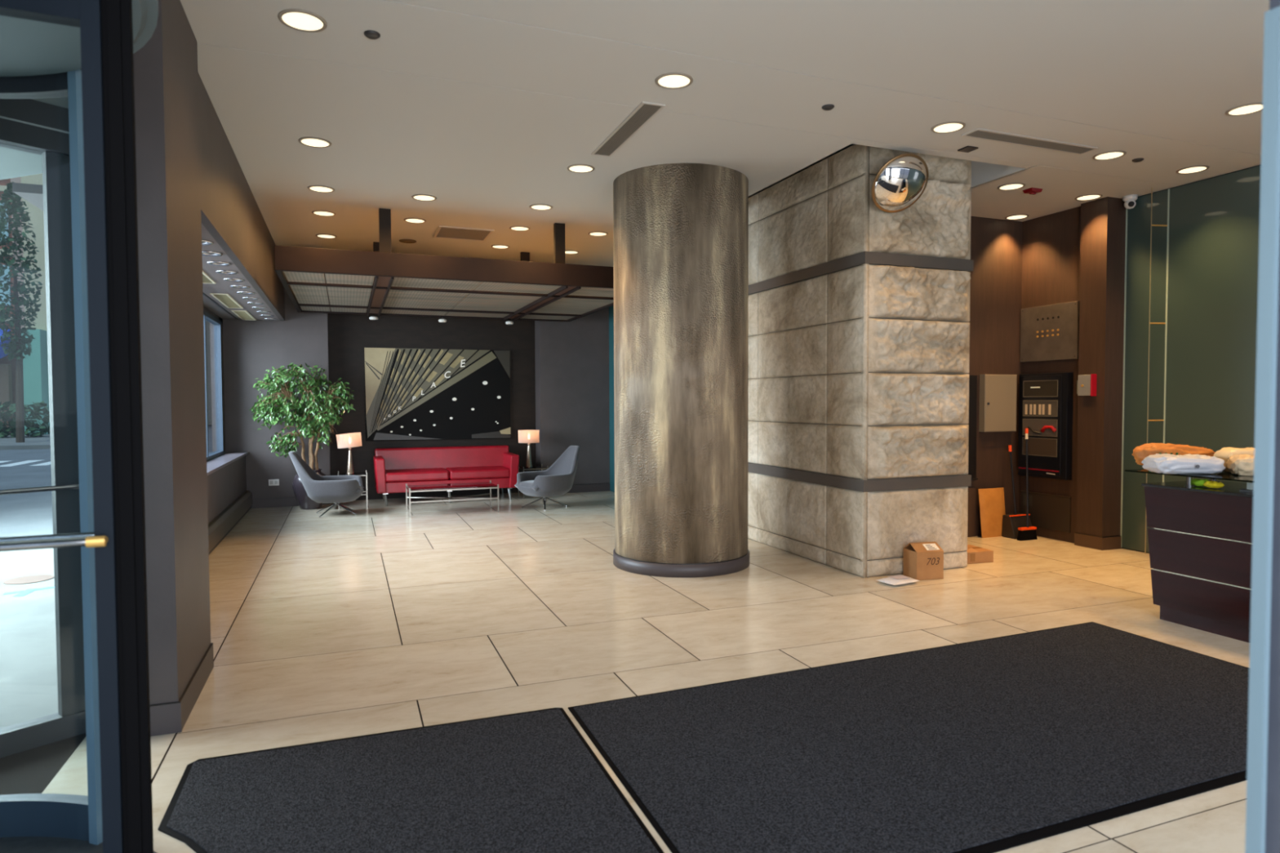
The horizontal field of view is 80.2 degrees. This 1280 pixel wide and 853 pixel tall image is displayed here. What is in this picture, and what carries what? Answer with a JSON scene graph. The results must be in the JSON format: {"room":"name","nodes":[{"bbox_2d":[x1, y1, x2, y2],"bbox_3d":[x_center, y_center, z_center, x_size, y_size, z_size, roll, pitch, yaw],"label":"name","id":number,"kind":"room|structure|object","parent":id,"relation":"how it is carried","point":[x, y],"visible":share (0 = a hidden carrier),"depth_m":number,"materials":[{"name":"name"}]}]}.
{"room":"lobby","nodes":[
{"label":"lobby","id":0,"kind":"room"},
{"bbox_2d":[12,182,279,320],"bbox_3d":[-4.306,-1.430,7.542,0.840,0.050,6.850,-1,2,-21],"label":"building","id":1,"kind":"structure","parent":0,"point":[33,193],"depth_m":7.37,"materials":[{"name":"grey paint"}]},
{"bbox_2d":[209,293,243,308],"bbox_3d":[-4.737,-1.438,8.742,0.170,0.010,1.300,-1,2,-21],"label":"ceiling vent","id":2,"kind":"object","parent":1,"relation":"in","point":[226,300],"visible":1,"depth_m":8.67,"materials":[{"name":"beige metal"}]},
{"bbox_2d":[231,310,256,320],"bbox_3d":[-5.286,-1.483,10.164,0.170,0.010,1.150,-1,2,-21],"label":"ceiling vent","id":3,"kind":"object","parent":1,"relation":"in","point":[242,314],"visible":1,"depth_m":10.07,"materials":[{"name":"beige metal"}]},
{"bbox_2d":[133,0,210,705],"bbox_3d":[-2.836,-0.381,4.403,0.550,3.490,2.452,-2,2,-36],"label":"wall","id":4,"kind":"structure","parent":0,"point":[166,113],"depth_m":3.46,"materials":[{"name":"grey paint"}]},
{"bbox_2d":[0,146,42,179],"bbox_3d":[-4.940,-1.780,3.698,4.300,0.350,3.040,-1,2,-21],"label":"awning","id":5,"kind":"object","parent":4,"relation":"attached to","point":[14,163],"visible":0.15,"depth_m":4.76,"materials":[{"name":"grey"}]},
{"bbox_2d":[0,96,86,758],"bbox_3d":[-2.786,-0.337,3.097,0.141,3.490,1.096,1,2,37],"label":"revolving door","id":6,"kind":"structure","parent":4,"relation":"in","point":[41,126],"depth_m":3.37,"materials":[{"name":"black"}]},
{"bbox_2d":[150,642,213,736],"bbox_3d":[-2.394,1.315,3.839,0.297,0.135,0.919,-1,2,-21],"label":"baseboard","id":7,"kind":"structure","parent":4,"relation":"attached to","point":[166,719],"depth_m":3.46,"materials":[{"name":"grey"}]},
{"bbox_2d":[203,306,246,524],"bbox_3d":[-4.763,-0.791,7.948,0.460,4.090,5.800,-1,2,-21],"label":"wall","id":8,"kind":"structure","parent":0,"point":[225,485],"depth_m":9.69,"materials":[{"name":"grey paint"}]},
{"bbox_2d":[203,310,224,461],"bbox_3d":[-4.785,-0.445,7.937,0.080,1.800,5.125,-1,2,-21],"label":"window","id":9,"kind":"structure","parent":8,"relation":"in","point":[217,323],"depth_m":10.26,"materials":[{"name":"blue glass"}]},
{"bbox_2d":[206,451,248,475],"bbox_3d":[-4.655,0.461,8.056,0.300,0.030,5.750,-1,2,-21],"label":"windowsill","id":10,"kind":"structure","parent":8,"relation":"attached to","point":[214,464],"depth_m":9.13,"materials":[{"name":"white stone"}]},
{"bbox_2d":[197,71,284,320],"bbox_3d":[-3.887,-1.821,7.691,0.060,0.820,6.850,-1,2,-21],"label":"wall","id":11,"kind":"structure","parent":0,"point":[230,212],"depth_m":5.94,"materials":[{"name":"grey paint"}]},
{"bbox_2d":[368,276,391,313],"bbox_3d":[-3.215,-1.584,9.336,0.132,0.018,3.580,-1,2,-21],"label":"beam","id":12,"kind":"structure","parent":0,"point":[381,286],"depth_m":8.92,"materials":[{"name":"brown wood"}]},
{"bbox_2d":[209,273,609,498],"bbox_3d":[-3.308,-0.626,11.867,5.890,3.490,0.450,-1,2,-21],"label":"wall","id":13,"kind":"structure","parent":0,"point":[571,357],"depth_m":11.13,"materials":[{"name":"grey paint"}]},
{"bbox_2d":[250,483,609,508],"bbox_3d":[-3.017,1.059,11.782,5.420,0.125,0.022,-1,2,-21],"label":"baseboard","id":14,"kind":"structure","parent":13,"relation":"attached to","point":[279,502],"depth_m":10.99,"materials":[{"name":"grey"}]},
{"bbox_2d":[328,313,536,500],"bbox_3d":[-3.225,-0.389,12.084,3.175,3.000,0.080,-1,2,-21],"label":"wall","id":15,"kind":"structure","parent":0,"point":[348,335],"depth_m":11.91,"materials":[{"name":"black paint"}]},
{"bbox_2d":[364,347,511,441],"bbox_3d":[-3.164,-0.507,12.028,2.228,1.430,0.051,-1,2,-21],"label":"wall artwork","id":16,"kind":"object","parent":15,"relation":"attached to","point":[411,393],"visible":1,"depth_m":11.99,"materials":[{"name":"black"}]},
{"bbox_2d":[0,491,1249,852],"bbox_3d":[0.706,1.294,6.213,10.650,0.004,14.000,-1,2,-21],"label":"floor","id":17,"kind":"structure","parent":0,"point":[340,624],"depth_m":5.14,"materials":[{"name":"tile"}]},
{"bbox_2d":[0,0,158,852],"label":"door","id":18,"kind":"structure","parent":17,"relation":"on","point":[82,51],"depth_m":2.01,"materials":[{"name":"blue metal"}]},
{"bbox_2d":[208,490,252,554],"bbox_3d":[-4.521,1.118,8.145,0.075,0.259,5.680,-1,2,-21],"label":"baseboard heater","id":19,"kind":"object","parent":17,"relation":"on","point":[221,526],"visible":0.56,"depth_m":8.66,"materials":[{"name":"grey metal"}]},
{"bbox_2d":[248,362,355,509],"bbox_3d":[-4.714,0.134,10.682,1.376,2.059,0.747,-1,2,-21],"label":"fig","id":20,"kind":"object","parent":17,"relation":"on","point":[280,394],"visible":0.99,"depth_m":10.60,"materials":[{"name":"green plant"}]},
{"bbox_2d":[288,451,364,517],"bbox_3d":[-4.185,0.752,10.163,0.921,0.854,0.755,-1,2,-15],"label":"lounge chair","id":21,"kind":"object","parent":17,"relation":"on","point":[337,489],"visible":1,"depth_m":9.90,"materials":[{"name":"grey fabric"}]},
{"bbox_2d":[337,470,368,508],"bbox_3d":[-4.138,0.903,10.957,0.392,0.500,0.392,-1,2,-21],"label":"side table","id":22,"kind":"object","parent":17,"relation":"on","point":[363,473],"visible":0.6,"depth_m":10.85,"materials":[{"name":"grey metal"}]},
{"bbox_2d":[336,432,362,474],"bbox_3d":[-4.168,0.383,10.907,0.345,0.594,0.265,-1,2,-21],"label":"table lamp","id":23,"kind":"object","parent":22,"relation":"on","point":[350,440],"visible":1,"depth_m":10.82,"materials":[{"name":"white fabric"}]},
{"bbox_2d":[157,707,664,852],"bbox_3d":[-0.802,1.413,2.588,1.602,0.011,1.880,-1,2,-21],"label":"entrance mat","id":24,"kind":"object","parent":17,"relation":"on","point":[526,782],"visible":1,"depth_m":2.87,"materials":[{"name":"black carpet"}]},
{"bbox_2d":[373,444,519,506],"bbox_3d":[-2.949,0.728,11.592,2.078,0.802,0.816,-1,2,-21],"label":"sofa","id":25,"kind":"object","parent":17,"relation":"on","point":[394,468],"visible":0.96,"depth_m":11.55,"materials":[{"name":"leather"}]},
{"bbox_2d":[385,467,448,482],"bbox_3d":[-3.341,0.719,11.345,0.901,0.135,0.600,-1,2,-21],"label":"seat cushion","id":26,"kind":"object","parent":25,"relation":"on","point":[392,474],"depth_m":11.13,"materials":[{"name":"red leather"}]},
{"bbox_2d":[445,466,510,479],"bbox_3d":[-2.493,0.705,11.672,0.901,0.135,0.600,-1,2,-21],"label":"seat cushion","id":27,"kind":"object","parent":25,"relation":"on","point":[453,473],"depth_m":11.44,"materials":[{"name":"red leather"}]},
{"bbox_2d":[405,480,498,517],"bbox_3d":[-2.566,0.976,10.387,1.168,0.380,0.598,-1,2,-21],"label":"coffee table","id":28,"kind":"object","parent":17,"relation":"on","point":[469,486],"visible":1,"depth_m":10.30,"materials":[{"name":"grey metal"}]},
{"bbox_2d":[518,464,548,499],"bbox_3d":[-1.680,0.861,11.948,0.392,0.500,0.392,-1,2,-21],"label":"side table","id":29,"kind":"object","parent":17,"relation":"on","point":[541,467],"visible":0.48,"depth_m":11.82,"materials":[{"name":"grey metal"}]},
{"bbox_2d":[518,430,539,467],"bbox_3d":[-1.736,0.347,11.889,0.331,0.580,0.265,-1,2,-21],"label":"table lamp","id":30,"kind":"object","parent":29,"relation":"on","point":[528,437],"visible":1,"depth_m":11.79,"materials":[{"name":"white fabric"}]},
{"bbox_2d":[514,445,580,511],"bbox_3d":[-1.268,0.719,10.836,0.921,0.854,0.755,-2,3,-41],"label":"lounge chair","id":31,"kind":"object","parent":17,"relation":"on","point":[557,480],"visible":1,"depth_m":10.68,"materials":[{"name":"grey fabric"}]},
{"bbox_2d":[514,480,538,491],"bbox_3d":[-1.382,0.829,10.739,0.589,0.131,0.569,-2,3,-41],"label":"seat cushion","id":32,"kind":"object","parent":31,"relation":"on","point":[522,485],"depth_m":10.54,"materials":[{"name":"grey fabric"}]},
{"bbox_2d":[875,574,919,585],"bbox_3d":[2.115,1.262,6.241,0.303,0.049,0.202,-1,2,-29],"label":"paper","id":33,"kind":"object","parent":17,"relation":"on","point":[899,580],"visible":1,"depth_m":6.19,"materials":[{"name":"white paper"}]},
{"bbox_2d":[568,622,1249,852],"bbox_3d":[1.645,1.369,3.636,3.675,0.011,1.755,-1,2,-21],"label":"entrance mat","id":34,"kind":"object","parent":17,"relation":"on","point":[995,744],"visible":1,"depth_m":3.30,"materials":[{"name":"black carpet"}]},
{"bbox_2d":[903,541,943,580],"bbox_3d":[2.402,1.130,6.449,0.250,0.296,0.202,-1,2,-13],"label":"cardboard box","id":35,"kind":"object","parent":17,"relation":"on","point":[922,561],"visible":0.98,"depth_m":6.37,"materials":[{"name":"brown cardboard"}]},
{"bbox_2d":[966,544,993,564],"bbox_3d":[2.986,1.186,7.120,0.500,0.135,0.325,-1,2,-15],"label":"carton","id":36,"kind":"object","parent":17,"relation":"on","point":[975,554],"visible":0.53,"depth_m":7.00,"materials":[{"name":"cardboard"}]},
{"bbox_2d":[978,487,1005,537],"bbox_3d":[3.871,0.945,8.345,0.360,0.530,0.074,-1,2,-21],"label":"cardboard sheet","id":37,"kind":"object","parent":17,"relation":"on","point":[992,502],"visible":0.96,"depth_m":8.32,"materials":[{"name":"cardboard"}]},
{"bbox_2d":[1001,444,1031,539],"bbox_3d":[4.129,0.708,8.333,0.299,1.001,0.236,-1,2,-21],"label":"dustpan","id":38,"kind":"object","parent":17,"relation":"on","point":[1011,522],"visible":0.83,"depth_m":8.29,"materials":[{"name":"black plastic"}]},
{"bbox_2d":[1016,428,1037,541],"bbox_3d":[4.133,0.618,8.179,0.240,1.192,0.142,-1,2,-21],"label":"broom","id":39,"kind":"object","parent":17,"relation":"on","point":[1028,533],"visible":1,"depth_m":8.16,"materials":[{"name":"black plastic"}]},
{"bbox_2d":[1075,196,1125,537],"bbox_3d":[4.729,-0.519,7.726,0.400,3.490,0.290,-1,2,-21],"label":"wall pier","id":40,"kind":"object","parent":17,"relation":"on","point":[1103,220],"visible":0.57,"depth_m":7.59,"materials":[{"name":"brown wood"}]},
{"bbox_2d":[1077,373,1097,395],"bbox_3d":[4.500,-0.416,7.659,0.078,0.222,0.156,-1,2,-21],"label":"box","id":41,"kind":"object","parent":40,"relation":"attached to","point":[1086,384],"visible":1,"depth_m":7.62,"materials":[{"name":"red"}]},
{"bbox_2d":[1074,533,1121,550],"bbox_3d":[4.666,1.164,7.754,0.272,0.125,0.312,-1,2,-21],"label":"baseboard","id":42,"kind":"object","parent":40,"relation":"attached to","point":[1083,540],"visible":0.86,"depth_m":7.64,"materials":[{"name":"brown wood"}]},
{"bbox_2d":[1124,468,1253,643],"bbox_3d":[4.278,0.850,4.007,0.680,1.003,3.200,-1,2,-21],"label":"reception desk","id":43,"kind":"object","parent":17,"relation":"on","point":[1200,538],"visible":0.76,"depth_m":4.90,"materials":[{"name":"brown wood"}]},
{"bbox_2d":[1131,443,1215,465],"bbox_3d":[3.863,0.209,5.469,0.556,0.181,0.290,0,2,3],"label":"bag","id":44,"kind":"object","parent":43,"relation":"on","point":[1141,452],"visible":0.56,"depth_m":5.42,"materials":[{"name":"orange"}]},
{"bbox_2d":[1141,453,1225,474],"bbox_3d":[3.662,0.250,5.124,0.441,0.125,0.287,0,2,3],"label":"bag","id":45,"kind":"object","parent":43,"relation":"on","point":[1188,464],"visible":1,"depth_m":5.02,"materials":[{"name":"grey"}]},
{"bbox_2d":[1124,468,1253,482],"bbox_3d":[4.286,0.353,4.021,0.620,0.011,3.150,-1,2,-21],"label":"countertop","id":46,"kind":"structure","parent":43,"relation":"on","point":[1227,476],"depth_m":4.95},
{"bbox_2d":[1141,480,1253,497],"bbox_3d":[4.304,0.440,3.921,0.680,0.019,3.045,-1,2,-21],"label":"countertop","id":47,"kind":"structure","parent":43,"relation":"on","point":[1230,488],"depth_m":4.97,"materials":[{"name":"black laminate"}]},
{"bbox_2d":[1191,478,1224,488],"bbox_3d":[3.692,0.369,4.964,0.082,0.056,0.232,0,2,-1],"label":"bag","id":48,"kind":"object","parent":43,"relation":"on","point":[1198,482],"visible":0.97,"depth_m":4.92,"materials":[{"name":"green plastic"}]},
{"bbox_2d":[1213,447,1254,472],"bbox_3d":[4.092,0.226,5.159,0.306,0.168,0.176,0,2,3],"label":"parcel","id":49,"kind":"object","parent":43,"relation":"on","point":[1225,453],"visible":0.31,"depth_m":5.11,"materials":[{"name":"beige"}]},
{"bbox_2d":[1226,453,1254,475],"bbox_3d":[4.008,0.248,4.954,0.279,0.137,0.224,0,2,19],"label":"bag","id":50,"kind":"object","parent":43,"relation":"on","point":[1240,464],"visible":0.46,"depth_m":4.92,"materials":[{"name":"beige paper"}]},
{"bbox_2d":[1244,0,1279,852],"bbox_3d":[1.332,-0.274,0.715,0.262,3.490,1.190,-1,2,-21],"label":"door","id":51,"kind":"structure","parent":17,"relation":"on","point":[1263,776],"depth_m":1.22,"materials":[{"name":"metal"}]},
{"bbox_2d":[613,163,749,577],"bbox_3d":[0.377,-0.490,7.034,1.264,3.510,1.264,-1,2,-21],"label":"round column","id":52,"kind":"structure","parent":0,"point":[681,230],"depth_m":6.49,"materials":[{"name":"brown metal"}]},
{"bbox_2d":[180,0,1269,266],"bbox_3d":[1.089,-2.227,6.249,11.400,0.050,14.000,-1,2,-21],"label":"ceiling","id":53,"kind":"structure","parent":0,"point":[483,108],"depth_m":4.96,"materials":[{"name":"grey paint"}]},
{"bbox_2d":[277,8,327,32],"bbox_3d":[-1.757,-2.112,3.963,0.236,0.008,0.236,-1,2,-21],"label":"recessed light","id":54,"kind":"object","parent":53,"relation":"in","point":[300,20],"visible":1,"depth_m":3.96,"materials":[{"name":"beige"}]},
{"bbox_2d":[297,136,331,147],"bbox_3d":[-2.483,-2.171,5.814,0.236,0.008,0.236,-1,2,-21],"label":"recessed light","id":55,"kind":"object","parent":53,"relation":"in","point":[315,142],"visible":1,"depth_m":5.81,"materials":[{"name":"white"}]},
{"bbox_2d":[307,185,334,192],"bbox_3d":[-2.968,-2.211,7.084,0.236,0.008,0.236,-1,2,-21],"label":"recessed light","id":56,"kind":"object","parent":53,"relation":"in","point":[321,188],"visible":1,"depth_m":7.08,"materials":[{"name":"white"}]},
{"bbox_2d":[311,210,336,216],"bbox_3d":[-3.323,-2.240,7.997,0.236,0.008,0.236,-1,2,-21],"label":"recessed light","id":57,"kind":"object","parent":53,"relation":"in","point":[323,213],"visible":1,"depth_m":8.00,"materials":[{"name":"white"}]},
{"bbox_2d":[364,30,380,39],"bbox_3d":[-1.447,-2.114,4.110,0.084,0.016,0.084,-1,2,-21],"label":"sprinkler cover","id":58,"kind":"object","parent":53,"relation":"attached to","point":[371,34],"visible":1,"depth_m":4.09,"materials":[{"name":"grey metal"}]},
{"bbox_2d":[411,194,436,200],"bbox_3d":[-2.098,-2.225,7.399,0.236,0.008,0.236,-1,2,-21],"label":"recessed light","id":59,"kind":"object","parent":53,"relation":"in","point":[417,197],"visible":1,"depth_m":7.39,"materials":[{"name":"white"}]},
{"bbox_2d":[274,208,613,324],"bbox_3d":[-2.311,-1.903,9.666,3.935,0.800,3.682,-1,2,-21],"label":"frame","id":60,"kind":"object","parent":53,"relation":"hanging from","point":[372,317],"depth_m":8.43,"materials":[{"name":"brown wood"}]},
{"bbox_2d":[510,286,577,318],"bbox_3d":[-1.377,-1.615,10.045,0.132,0.018,3.580,-1,2,-21],"label":"ceiling beam","id":61,"kind":"structure","parent":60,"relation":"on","point":[560,292],"depth_m":9.61,"materials":[{"name":"brown wood"}]},
{"bbox_2d":[433,226,493,240],"bbox_3d":[-2.089,-2.276,8.983,0.620,0.010,0.610,-1,2,-21],"label":"ceiling vent","id":62,"kind":"object","parent":53,"relation":"in","point":[442,232],"visible":1,"depth_m":8.96,"materials":[{"name":"beige metal"}]},
{"bbox_2d":[529,204,552,210],"bbox_3d":[-1.011,-2.241,7.775,0.236,0.008,0.236,-1,2,-21],"label":"recessed light","id":63,"kind":"object","parent":53,"relation":"in","point":[535,206],"visible":1,"depth_m":7.76,"materials":[{"name":"white"}]},
{"bbox_2d":[567,164,594,173],"bbox_3d":[-0.505,-2.200,6.492,0.236,0.008,0.236,-1,2,-21],"label":"recessed light","id":64,"kind":"object","parent":53,"relation":"in","point":[578,168],"visible":1,"depth_m":6.49,"materials":[{"name":"white"}]},
{"bbox_2d":[591,101,665,156],"bbox_3d":[-0.111,-2.171,5.605,0.165,0.010,1.140,-1,2,-21],"label":"ceiling vent","id":65,"kind":"object","parent":53,"relation":"in","point":[645,111],"visible":1,"depth_m":5.53,"materials":[{"name":"beige metal"}]},
{"bbox_2d":[654,72,693,88],"bbox_3d":[0.211,-2.144,4.722,0.236,0.008,0.236,-1,2,-21],"label":"recessed light","id":66,"kind":"object","parent":53,"relation":"in","point":[668,80],"visible":1,"depth_m":4.71,"materials":[{"name":"white"}]},
{"bbox_2d":[930,120,965,133],"bbox_3d":[2.247,-2.179,5.546,0.236,0.008,0.236,-1,2,-21],"label":"recessed light","id":67,"kind":"object","parent":53,"relation":"in","point":[954,126],"visible":1,"depth_m":5.53,"materials":[{"name":"white"}]},
{"bbox_2d":[997,182,1025,190],"bbox_3d":[3.462,-2.235,7.090,0.236,0.008,0.236,-1,2,-21],"label":"recessed light","id":68,"kind":"object","parent":53,"relation":"in","point":[1011,186],"visible":1,"depth_m":7.08,"materials":[{"name":"white"}]},
{"bbox_2d":[961,128,1097,155],"bbox_3d":[3.015,-2.192,5.858,1.230,0.010,0.160,-1,2,-21],"label":"ceiling vent","id":69,"kind":"object","parent":53,"relation":"in","point":[978,133],"visible":1,"depth_m":5.84,"materials":[{"name":"beige metal"}]},
{"bbox_2d":[1075,193,1102,200],"bbox_3d":[4.407,-2.251,7.473,0.236,0.008,0.236,-1,2,-21],"label":"recessed light","id":70,"kind":"object","parent":53,"relation":"in","point":[1094,196],"visible":1,"depth_m":7.46,"materials":[{"name":"white"}]},
{"bbox_2d":[1092,150,1126,159],"bbox_3d":[3.822,-2.207,6.196,0.236,0.008,0.236,-1,2,-21],"label":"recessed light","id":71,"kind":"object","parent":53,"relation":"in","point":[1108,155],"visible":1,"depth_m":6.19,"materials":[{"name":"white"}]},
{"bbox_2d":[1122,194,1137,208],"bbox_3d":[4.798,-2.193,7.447,0.124,0.125,0.124,-1,2,-21],"label":"security camera","id":72,"kind":"object","parent":53,"relation":"attached to","point":[1130,200],"visible":1,"depth_m":7.41,"materials":[{"name":"white plastic"}]},
{"bbox_2d":[1175,164,1208,173],"bbox_3d":[4.785,-2.224,6.589,0.236,0.008,0.236,-1,2,-21],"label":"recessed light","id":73,"kind":"object","parent":53,"relation":"in","point":[1193,169],"visible":1,"depth_m":6.58,"materials":[{"name":"white"}]},
{"bbox_2d":[1225,102,1262,115],"bbox_3d":[4.164,-2.176,5.220,0.236,0.008,0.236,-1,2,-21],"label":"recessed light","id":74,"kind":"object","parent":53,"relation":"in","point":[1251,108],"visible":0.78,"depth_m":5.22,"materials":[{"name":"white"}]},
{"bbox_2d":[747,144,973,577],"bbox_3d":[1.704,-0.759,8.368,1.172,3.950,4.178,-1,2,-21],"label":"stone pillar","id":75,"kind":"structure","parent":0,"point":[859,343],"depth_m":6.63,"materials":[{"name":"stone"}]},
{"bbox_2d":[871,153,928,213],"bbox_3d":[2.098,-1.958,6.134,0.415,0.399,0.390,1,2,25],"label":"convex mirror","id":76,"kind":"object","parent":75,"relation":"attached to","point":[901,180],"visible":1,"depth_m":6.06,"materials":[{"name":"white mirror"}]},
{"bbox_2d":[968,216,1022,536],"bbox_3d":[3.405,-0.535,8.350,1.780,3.490,0.250,-1,2,-21],"label":"wall","id":77,"kind":"structure","parent":0,"point":[996,244],"depth_m":8.41,"materials":[{"name":"brown wood"}]},
{"bbox_2d":[967,487,976,537],"bbox_3d":[3.160,0.948,8.158,1.120,0.540,0.020,-1,2,-21],"label":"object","id":78,"kind":"structure","parent":77,"relation":"attached to","point":[971,491],"depth_m":8.33,"materials":[{"name":"brown"}]},
{"bbox_2d":[967,375,977,480],"bbox_3d":[3.305,0.022,8.161,0.800,1.150,0.058,-1,2,-21],"label":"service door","id":79,"kind":"structure","parent":77,"relation":"in","point":[972,424],"depth_m":8.28,"materials":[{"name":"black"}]},
{"bbox_2d":[978,373,1017,431],"bbox_3d":[3.953,-0.258,8.386,0.460,0.630,0.095,-1,2,-21],"label":"upper cabinet","id":80,"kind":"object","parent":77,"relation":"attached to","point":[997,393],"visible":1,"depth_m":8.34,"materials":[{"name":"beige metal"}]},
{"bbox_2d":[1018,206,1080,542],"bbox_3d":[4.530,-0.539,8.351,0.320,3.490,1.060,-1,2,-21],"label":"wall","id":81,"kind":"structure","parent":0,"point":[1051,242],"depth_m":8.14,"materials":[{"name":"brown wood"}]},
{"bbox_2d":[1017,372,1073,479],"bbox_3d":[4.355,-0.011,8.209,0.125,1.125,0.610,-1,2,-21],"label":"panel","id":82,"kind":"object","parent":81,"relation":"attached to","point":[1046,400],"visible":0.99,"depth_m":8.13,"materials":[{"name":"black metal"}]},
{"bbox_2d":[1020,490,1071,533],"bbox_3d":[4.403,0.920,8.275,0.016,0.380,0.635,-1,2,-21],"label":"access hatch","id":83,"kind":"object","parent":81,"relation":"attached to","point":[1051,512],"visible":0.82,"depth_m":8.23,"materials":[{"name":"brown wood"}]},
{"bbox_2d":[1020,301,1079,362],"bbox_3d":[4.396,-1.008,8.187,0.034,0.596,0.716,-1,2,-21],"label":"panel","id":84,"kind":"object","parent":81,"relation":"attached to","point":[1050,332],"visible":0.98,"depth_m":8.16,"materials":[{"name":"metal"}]},
{"bbox_2d":[1120,164,1261,553],"bbox_3d":[6.101,-0.414,4.419,0.064,3.490,6.870,-1,2,-21],"label":"wall","id":85,"kind":"structure","parent":0,"point":[1205,261],"depth_m":7.01,"materials":[{"name":"green glass"}]},
{"bbox_2d":[1144,187,1167,554],"bbox_3d":[4.901,-0.513,7.219,0.169,3.470,0.014,0,2,-7],"label":"rail","id":86,"kind":"object","parent":85,"relation":"attached to","point":[1148,420],"visible":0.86,"depth_m":7.20,"materials":[{"name":"gold metal"}]},
{"bbox_3d":[1.214,-5.720,6.401,11.950,14.000,14.600,-1,2,-21],"label":"wall","id":87,"kind":"structure","parent":0,"visible":0},
{"bbox_2d":[750,145,1027,196],"bbox_3d":[1.661,-2.655,8.371,1.974,0.760,4.830,-1,2,-21],"label":"trim","id":88,"kind":"structure","parent":87,"relation":"attached to","point":[982,173],"depth_m":6.92,"materials":[{"name":"grey paint"}]},
{"bbox_3d":[0.799,-0.613,11.015,1.160,3.490,5.000,-1,2,-21],"label":"wall","id":89,"kind":"structure","parent":0,"visible":0},
{"bbox_2d":[608,306,614,492],"bbox_3d":[0.027,-0.479,11.439,0.100,3.200,2.740,-1,2,-21],"label":"window","id":90,"kind":"structure","parent":89,"relation":"in","point":[611,308],"depth_m":12.58,"materials":[{"name":"teal glass"}]},
{"label":"outside","id":91,"kind":"structure","parent":0,"visible":0},
{"bbox_2d":[0,548,57,728],"bbox_3d":[0.936,1.482,2.500,15.500,0.124,15.900,-1,2,-21],"label":"sidewalk","id":92,"kind":"structure","parent":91,"point":[28,690],"depth_m":4.84,"materials":[{"name":"concrete"}]},
{"bbox_2d":[3,574,53,584],"bbox_3d":[-5.219,1.308,6.498,0.340,0.004,0.340,-1,2,-21],"label":"manhole cover","id":93,"kind":"object","parent":92,"relation":"on","point":[30,579],"visible":0.98,"depth_m":6.48,"materials":[{"name":"white metal"}]},
{"bbox_2d":[2,586,54,596],"bbox_3d":[-4.902,1.320,6.132,0.237,0.001,0.390,0,2,15],"label":"paint mark","id":94,"kind":"object","parent":92,"relation":"on","point":[23,593],"visible":0.8,"depth_m":6.07,"materials":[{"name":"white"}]},
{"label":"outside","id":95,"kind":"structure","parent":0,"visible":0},
{"bbox_2d":[0,434,50,449],"bbox_3d":[-39.601,0.557,34.589,31.000,0.150,27.000,-1,2,-21],"label":"sidewalk","id":96,"kind":"structure","parent":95,"point":[8,442],"depth_m":28.15,"materials":[{"name":"concrete"}]},
{"bbox_2d":[0,364,13,435],"bbox_3d":[-33.993,-1.214,34.704,8.600,3.380,0.400,-1,2,-21],"label":"shopfront","id":97,"kind":"object","parent":96,"relation":"on","point":[6,375],"visible":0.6,"depth_m":36.01,"materials":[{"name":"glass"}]},
{"bbox_2d":[0,178,15,418],"bbox_3d":[-36.804,-11.660,38.971,10.750,24.000,10.120,-1,2,-21],"label":"brick building","id":98,"kind":"structure","parent":96,"relation":"on","point":[4,360],"depth_m":36.34,"materials":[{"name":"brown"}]},
{"bbox_2d":[0,181,42,442],"bbox_3d":[-23.623,-4.307,28.808,1.659,9.881,1.671,-1,2,-21],"label":"street tree","id":99,"kind":"object","parent":96,"relation":"on","point":[18,346],"visible":0.98,"depth_m":28.73,"materials":[{"name":"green plant"}]},
{"bbox_2d":[0,400,49,437],"bbox_3d":[-29.182,-0.245,32.697,6.365,1.797,1.758,-1,2,-21],"label":"hedge","id":100,"kind":"object","parent":96,"relation":"on","point":[45,428],"visible":0.8,"depth_m":33.31,"materials":[{"name":"green plant"}]},
{"bbox_2d":[10,173,47,330],"bbox_3d":[-30.931,-11.756,41.194,1.790,24.000,10.200,-1,2,-21],"label":"building","id":101,"kind":"structure","parent":96,"relation":"on","point":[36,215],"depth_m":36.56,"materials":[{"name":"beige"}]},
{"bbox_2d":[21,328,49,435],"bbox_3d":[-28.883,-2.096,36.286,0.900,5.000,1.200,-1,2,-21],"label":"building","id":102,"kind":"structure","parent":96,"relation":"on","point":[35,366],"depth_m":35.81,"materials":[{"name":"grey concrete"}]},
{"bbox_2d":[205,320,212,424],"bbox_3d":[-32.518,-5.008,52.110,5.400,9.800,9.100,-1,2,-21],"label":"building","id":103,"kind":"structure","parent":96,"relation":"on","point":[207,323],"depth_m":52.45,"materials":[{"name":"beige"}]},
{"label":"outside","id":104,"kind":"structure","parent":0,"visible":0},
{"bbox_2d":[0,424,213,537],"bbox_3d":[-55.321,0.768,32.275,200.000,0.001,220.000,-1,2,-21],"label":"road","id":105,"kind":"structure","parent":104,"point":[22,514],"depth_m":13.33,"materials":[{"name":"grey asphalt"}]},
{"bbox_2d":[0,459,50,466],"bbox_3d":[-18.646,1.030,20.070,11.630,0.001,2.400,-1,2,-21],"label":"crosswalk","id":106,"kind":"structure","parent":105,"relation":"on","point":[26,461],"depth_m":20.58,"materials":[{"name":"white paint"}]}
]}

